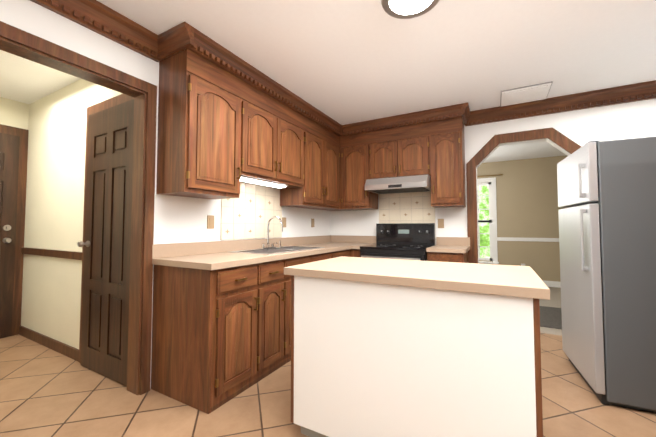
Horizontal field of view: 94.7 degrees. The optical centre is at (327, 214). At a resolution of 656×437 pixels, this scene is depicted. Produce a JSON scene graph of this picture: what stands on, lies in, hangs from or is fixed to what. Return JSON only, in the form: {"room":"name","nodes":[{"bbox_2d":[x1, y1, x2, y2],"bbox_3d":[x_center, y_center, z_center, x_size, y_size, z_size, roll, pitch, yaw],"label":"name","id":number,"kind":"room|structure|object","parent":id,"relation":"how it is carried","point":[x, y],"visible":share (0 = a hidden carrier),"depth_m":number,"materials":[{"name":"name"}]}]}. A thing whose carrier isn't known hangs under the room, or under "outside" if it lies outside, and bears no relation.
{"room":"kitchen","nodes":[
{"label":"kitchen","id":0,"kind":"room"},
{"bbox_2d":[0,97,27,129],"bbox_3d":[-3.666,0.009,2.776,0.120,2.500,1.200,-1,-3,29],"label":"wall","id":1,"kind":"structure","parent":0,"point":[13,113],"depth_m":3.24,"materials":[{"name":"beige paint"}]},
{"bbox_2d":[0,133,19,338],"bbox_3d":[-3.472,0.202,2.868,0.115,2.110,0.745,-1,-3,29],"label":"front door","id":2,"kind":"structure","parent":1,"relation":"in","point":[9,155],"depth_m":3.15,"materials":[{"name":"brown wood"}]},
{"bbox_2d":[21,79,122,348],"bbox_3d":[-2.365,0.011,2.843,2.330,2.500,0.120,-1,-3,29],"label":"wall","id":3,"kind":"structure","parent":0,"point":[54,123],"depth_m":2.91,"materials":[{"name":"beige paint"}]},
{"bbox_2d":[19,247,81,361],"bbox_3d":[-2.710,0.802,2.922,1.380,0.925,0.022,-1,-3,29],"label":"baseboard","id":4,"kind":"structure","parent":3,"relation":"attached to","point":[57,346],"depth_m":2.86,"materials":[{"name":"brown wood"}]},
{"bbox_2d":[77,99,133,386],"bbox_3d":[-1.737,0.191,2.351,0.712,2.090,0.110,-1,-3,29],"label":"hall door","id":5,"kind":"structure","parent":3,"relation":"in","point":[105,308],"depth_m":2.35,"materials":[{"name":"brown wood"}]},
{"bbox_2d":[0,0,331,388],"bbox_3d":[-1.328,-0.015,2.188,0.120,2.500,5.640,-1,-3,29],"label":"wall","id":6,"kind":"structure","parent":0,"point":[180,220],"depth_m":2.20,"materials":[{"name":"white paint"}]},
{"bbox_2d":[0,21,156,394],"bbox_3d":[-1.556,0.123,1.765,0.157,2.190,0.994,-1,-3,29],"label":"door frame","id":7,"kind":"structure","parent":6,"relation":"attached to","point":[42,51],"depth_m":2.12,"materials":[{"name":"brown wood"}]},
{"bbox_2d":[30,0,159,61],"bbox_3d":[-1.879,-1.243,1.018,0.100,0.140,2.733,-1,-3,29],"label":"crown molding","id":8,"kind":"structure","parent":6,"relation":"attached to","point":[96,16],"depth_m":1.89,"materials":[{"name":"brown wood"}]},
{"bbox_2d":[156,26,251,198],"bbox_3d":[-0.965,-0.699,2.392,0.336,1.113,0.570,-1,-3,29],"label":"upper cabinet","id":9,"kind":"object","parent":6,"relation":"attached to","point":[228,121],"depth_m":2.19,"materials":[{"name":"brown wood"}]},
{"bbox_2d":[240,176,287,187],"bbox_3d":[-0.623,-0.303,2.873,0.100,0.027,0.680,-1,-3,29],"label":"light fixture","id":10,"kind":"object","parent":9,"relation":"attached to","point":[243,178],"depth_m":2.83,"materials":[{"name":"white plastic"}]},
{"bbox_2d":[207,215,213,228],"bbox_3d":[-1.014,0.065,2.617,0.008,0.115,0.072,-1,-3,29],"label":"outlet","id":11,"kind":"object","parent":6,"relation":"attached to","point":[210,221],"visible":1,"depth_m":2.61,"materials":[{"name":"beige plastic"}]},
{"bbox_2d":[152,236,330,259],"bbox_3d":[-0.605,0.311,3.325,0.019,0.100,2.680,-1,-3,29],"label":"backsplash","id":12,"kind":"structure","parent":6,"relation":"attached to","point":[193,249],"depth_m":2.74,"materials":[{"name":"beige laminate"}]},
{"bbox_2d":[220,182,281,239],"bbox_3d":[-0.747,-0.032,3.101,0.009,0.555,0.880,-1,-3,29],"label":"tile backsplash","id":13,"kind":"structure","parent":6,"relation":"attached to","point":[250,211],"depth_m":3.05,"materials":[{"name":"beige tile"}]},
{"bbox_2d":[282,217,285,226],"bbox_3d":[-0.509,0.091,3.526,0.008,0.115,0.072,-1,-3,29],"label":"outlet","id":14,"kind":"object","parent":13,"relation":"attached to","point":[284,221],"visible":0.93,"depth_m":3.52,"materials":[{"name":"beige plastic"}]},
{"bbox_2d":[248,70,283,185],"bbox_3d":[-0.732,-0.780,2.815,0.336,0.918,0.520,-1,-3,29],"label":"upper cabinet","id":15,"kind":"object","parent":6,"relation":"attached to","point":[266,168],"depth_m":2.78,"materials":[{"name":"brown wood"}]},
{"bbox_2d":[266,90,307,189],"bbox_3d":[-0.536,-0.766,3.169,0.336,0.918,0.529,-1,-3,29],"label":"upper cabinet","id":16,"kind":"object","parent":6,"relation":"attached to","point":[295,111],"depth_m":3.17,"materials":[{"name":"brown wood"}]},
{"bbox_2d":[280,106,327,209],"bbox_3d":[-0.304,-0.651,3.582,0.336,1.113,0.555,-1,-3,29],"label":"upper cabinet","id":17,"kind":"object","parent":6,"relation":"attached to","point":[316,196],"depth_m":3.52,"materials":[{"name":"brown wood"}]},
{"bbox_2d":[328,118,339,209],"bbox_3d":[-0.099,-0.637,3.951,0.336,1.113,0.529,-1,-3,29],"label":"upper cabinet","id":18,"kind":"object","parent":6,"relation":"attached to","point":[333,127],"depth_m":3.92,"materials":[{"name":"brown wood"}]},
{"bbox_2d":[0,333,655,436],"bbox_3d":[-0.586,1.247,1.702,7.600,0.060,5.560,-1,-3,29],"label":"floor","id":19,"kind":"structure","parent":0,"point":[46,391],"depth_m":1.92,"materials":[{"name":"beige tile"}]},
{"bbox_2d":[151,264,266,413],"bbox_3d":[-0.868,0.797,2.218,0.616,0.880,0.482,-1,-3,29],"label":"base cabinet","id":20,"kind":"object","parent":19,"relation":"on","point":[221,325],"depth_m":2.01,"materials":[{"name":"brown wood"}]},
{"bbox_2d":[152,240,373,271],"bbox_3d":[-0.288,0.374,3.146,0.747,0.040,2.680,-1,-3,29],"label":"countertop","id":21,"kind":"structure","parent":20,"relation":"on","point":[209,261],"depth_m":2.31,"materials":[{"name":"beige laminate"}]},
{"bbox_2d":[259,216,282,248],"bbox_3d":[-0.517,0.184,3.111,0.216,0.336,0.314,-1,-3,29],"label":"faucet","id":22,"kind":"object","parent":21,"relation":"on","point":[267,244],"depth_m":3.09,"materials":[{"name":"silver metal"}]},
{"bbox_2d":[229,246,324,254],"bbox_3d":[-0.461,0.436,2.970,0.470,0.190,0.930,-1,-3,29],"label":"basin","id":23,"kind":"object","parent":21,"relation":"in","point":[267,250],"depth_m":2.97,"materials":[{"name":"silver metal"}]},
{"bbox_2d":[267,260,290,375],"bbox_3d":[-0.705,0.808,2.512,0.616,0.880,0.450,-1,-3,29],"label":"base cabinet","id":24,"kind":"object","parent":19,"relation":"on","point":[278,284],"depth_m":2.44,"materials":[{"name":"brown wood"}]},
{"bbox_2d":[291,256,314,265],"bbox_3d":[-0.529,0.821,2.828,0.616,0.880,0.533,-1,-3,29],"label":"base cabinet","id":25,"kind":"object","parent":19,"relation":"on","point":[298,260],"depth_m":2.75,"materials":[{"name":"brown wood"}]},
{"bbox_2d":[279,248,334,260],"bbox_3d":[-0.327,0.836,3.193,0.616,0.880,0.532,-1,-3,29],"label":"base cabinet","id":26,"kind":"object","parent":19,"relation":"on","point":[322,255],"depth_m":3.08,"materials":[{"name":"brown wood"}]},
{"bbox_2d":[335,248,350,257],"bbox_3d":[-0.127,0.850,3.552,0.616,0.880,0.549,-1,-3,29],"label":"base cabinet","id":27,"kind":"object","parent":19,"relation":"on","point":[337,254],"depth_m":3.51,"materials":[{"name":"brown wood"}]},
{"bbox_2d":[351,248,360,256],"bbox_3d":[0.143,0.870,4.037,0.616,0.880,0.670,-1,-3,29],"label":"base cabinet","id":28,"kind":"object","parent":19,"relation":"on","point":[355,252],"depth_m":3.65,"materials":[{"name":"brown wood"}]},
{"bbox_2d":[360,223,434,260],"bbox_3d":[0.837,0.698,3.608,0.742,1.190,0.695,-1,-3,29],"label":"range","id":29,"kind":"object","parent":19,"relation":"on","point":[408,241],"visible":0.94,"depth_m":3.74,"materials":[{"name":"black metal"}]},
{"bbox_2d":[284,256,549,436],"bbox_3d":[0.458,0.756,1.697,1.210,0.920,0.730,-1,-3,29],"label":"kitchen island","id":30,"kind":"object","parent":19,"relation":"on","point":[381,347],"visible":1,"depth_m":1.38,"materials":[{"name":"laminate"}]},
{"bbox_2d":[427,252,467,262],"bbox_3d":[1.359,0.844,3.393,0.359,0.880,0.616,-1,-3,29],"label":"base cabinet","id":31,"kind":"object","parent":19,"relation":"on","point":[461,257],"depth_m":3.14,"materials":[{"name":"brown wood"}]},
{"bbox_2d":[427,244,469,251],"bbox_3d":[1.365,0.384,3.401,0.381,0.040,0.630,-1,-3,29],"label":"countertop","id":32,"kind":"structure","parent":31,"relation":"on","point":[438,247],"depth_m":3.21,"materials":[{"name":"beige laminate"}]},
{"bbox_2d":[557,136,655,412],"bbox_3d":[2.196,0.373,2.186,0.754,1.725,0.750,-1,-3,25],"label":"refrigerator","id":33,"kind":"object","parent":19,"relation":"on","point":[607,216],"visible":1,"depth_m":1.95,"materials":[{"name":"grey metal"}]},
{"bbox_2d":[0,0,655,162],"bbox_3d":[0.419,-1.259,3.614,7.600,0.100,9.700,-1,-3,29],"label":"ceiling","id":34,"kind":"structure","parent":0,"point":[343,62],"depth_m":2.31,"materials":[{"name":"white paint"}]},
{"bbox_2d":[381,0,438,18],"bbox_3d":[0.458,-1.227,1.663,0.330,0.116,0.330,-1,-3,29],"label":"ceiling light","id":35,"kind":"object","parent":34,"relation":"attached to","point":[404,9],"visible":1,"depth_m":1.71,"materials":[{"name":"white glass"}]},
{"bbox_2d":[500,81,552,106],"bbox_3d":[2.004,-1.215,3.089,0.420,0.027,0.405,-1,-3,29],"label":"ceiling vent","id":36,"kind":"object","parent":34,"relation":"in","point":[530,93],"visible":1,"depth_m":3.04,"materials":[{"name":"grey metal"}]},
{"bbox_2d":[332,98,655,236],"bbox_3d":[2.031,0.037,3.479,4.500,2.500,0.120,-1,-3,29],"label":"wall","id":37,"kind":"structure","parent":0,"point":[637,119],"depth_m":3.30,"materials":[{"name":"white paint"}]},
{"bbox_2d":[340,122,379,209],"bbox_3d":[0.441,-0.630,4.123,0.390,1.113,0.336,-1,-3,29],"label":"upper cabinet","id":38,"kind":"object","parent":37,"relation":"attached to","point":[358,191],"depth_m":3.98,"materials":[{"name":"brown wood"}]},
{"bbox_2d":[368,118,391,185],"bbox_3d":[0.799,-0.815,3.932,0.430,0.759,0.336,-1,-3,29],"label":"upper cabinet","id":39,"kind":"object","parent":37,"relation":"attached to","point":[379,130],"depth_m":3.81,"materials":[{"name":"brown wood"}]},
{"bbox_2d":[331,236,469,243],"bbox_3d":[0.865,0.339,4.030,1.865,0.100,0.020,-1,-3,29],"label":"backsplash","id":40,"kind":"structure","parent":37,"relation":"attached to","point":[338,239],"depth_m":4.15,"materials":[{"name":"beige laminate"}]},
{"bbox_2d":[379,191,435,244],"bbox_3d":[1.020,0.047,3.965,0.738,0.670,0.009,-1,-3,29],"label":"tile backsplash","id":41,"kind":"structure","parent":37,"relation":"attached to","point":[411,207],"depth_m":3.96,"materials":[{"name":"beige tile"}]},
{"bbox_2d":[392,110,431,181],"bbox_3d":[1.074,-0.821,3.779,0.440,0.759,0.336,-1,-3,29],"label":"upper cabinet","id":42,"kind":"object","parent":37,"relation":"attached to","point":[411,133],"depth_m":3.61,"materials":[{"name":"brown wood"}]},
{"bbox_2d":[365,175,430,193],"bbox_3d":[0.898,-0.366,3.763,0.746,0.147,0.504,-1,-3,29],"label":"range hood","id":43,"kind":"object","parent":42,"relation":"attached to","point":[405,183],"depth_m":3.60,"materials":[{"name":"silver metal"}]},
{"bbox_2d":[438,219,443,227],"bbox_3d":[1.401,0.111,3.752,0.072,0.115,0.008,-1,-3,29],"label":"outlet","id":44,"kind":"object","parent":37,"relation":"attached to","point":[440,223],"visible":1,"depth_m":3.75,"materials":[{"name":"beige plastic"}]},
{"bbox_2d":[428,103,465,207],"bbox_3d":[1.418,-0.651,3.581,0.344,1.113,0.336,-1,-3,29],"label":"upper cabinet","id":45,"kind":"object","parent":37,"relation":"attached to","point":[446,185],"depth_m":3.43,"materials":[{"name":"brown wood"}]},
{"bbox_2d":[466,128,580,263],"bbox_3d":[2.163,0.178,3.319,1.150,2.205,0.022,-1,-3,29],"label":"door frame","id":46,"kind":"structure","parent":37,"relation":"attached to","point":[552,134],"depth_m":3.54,"materials":[{"name":"brown wood"}]},
{"bbox_2d":[465,80,655,125],"bbox_3d":[2.792,-1.164,2.979,2.638,0.140,0.100,-1,-3,29],"label":"crown molding","id":47,"kind":"structure","parent":37,"relation":"attached to","point":[644,90],"depth_m":3.13,"materials":[{"name":"brown wood"}]},
{"bbox_2d":[477,155,567,281],"bbox_3d":[2.710,0.169,6.760,6.740,2.500,0.120,-1,-3,29],"label":"wall","id":48,"kind":"structure","parent":0,"point":[527,198],"depth_m":5.99,"materials":[{"name":"beige paint"}]},
{"bbox_2d":[477,174,502,264],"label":"living room window","id":49,"kind":"structure","parent":48,"relation":"in","point":[492,209],"depth_m":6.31,"materials":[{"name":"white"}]},
{"bbox_2d":[497,237,560,287],"bbox_3d":[2.676,0.951,6.667,6.500,0.930,0.020,-1,-3,29],"label":"chair rail","id":50,"kind":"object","parent":48,"relation":"attached to","point":[549,283],"depth_m":5.85,"materials":[{"name":"white wood"}]},
{"bbox_2d":[539,287,561,335],"bbox_3d":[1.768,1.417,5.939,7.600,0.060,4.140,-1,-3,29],"label":"wall","id":51,"kind":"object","parent":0,"point":[555,297],"depth_m":4.52,"materials":[{"name":"beige paint"}]}
]}

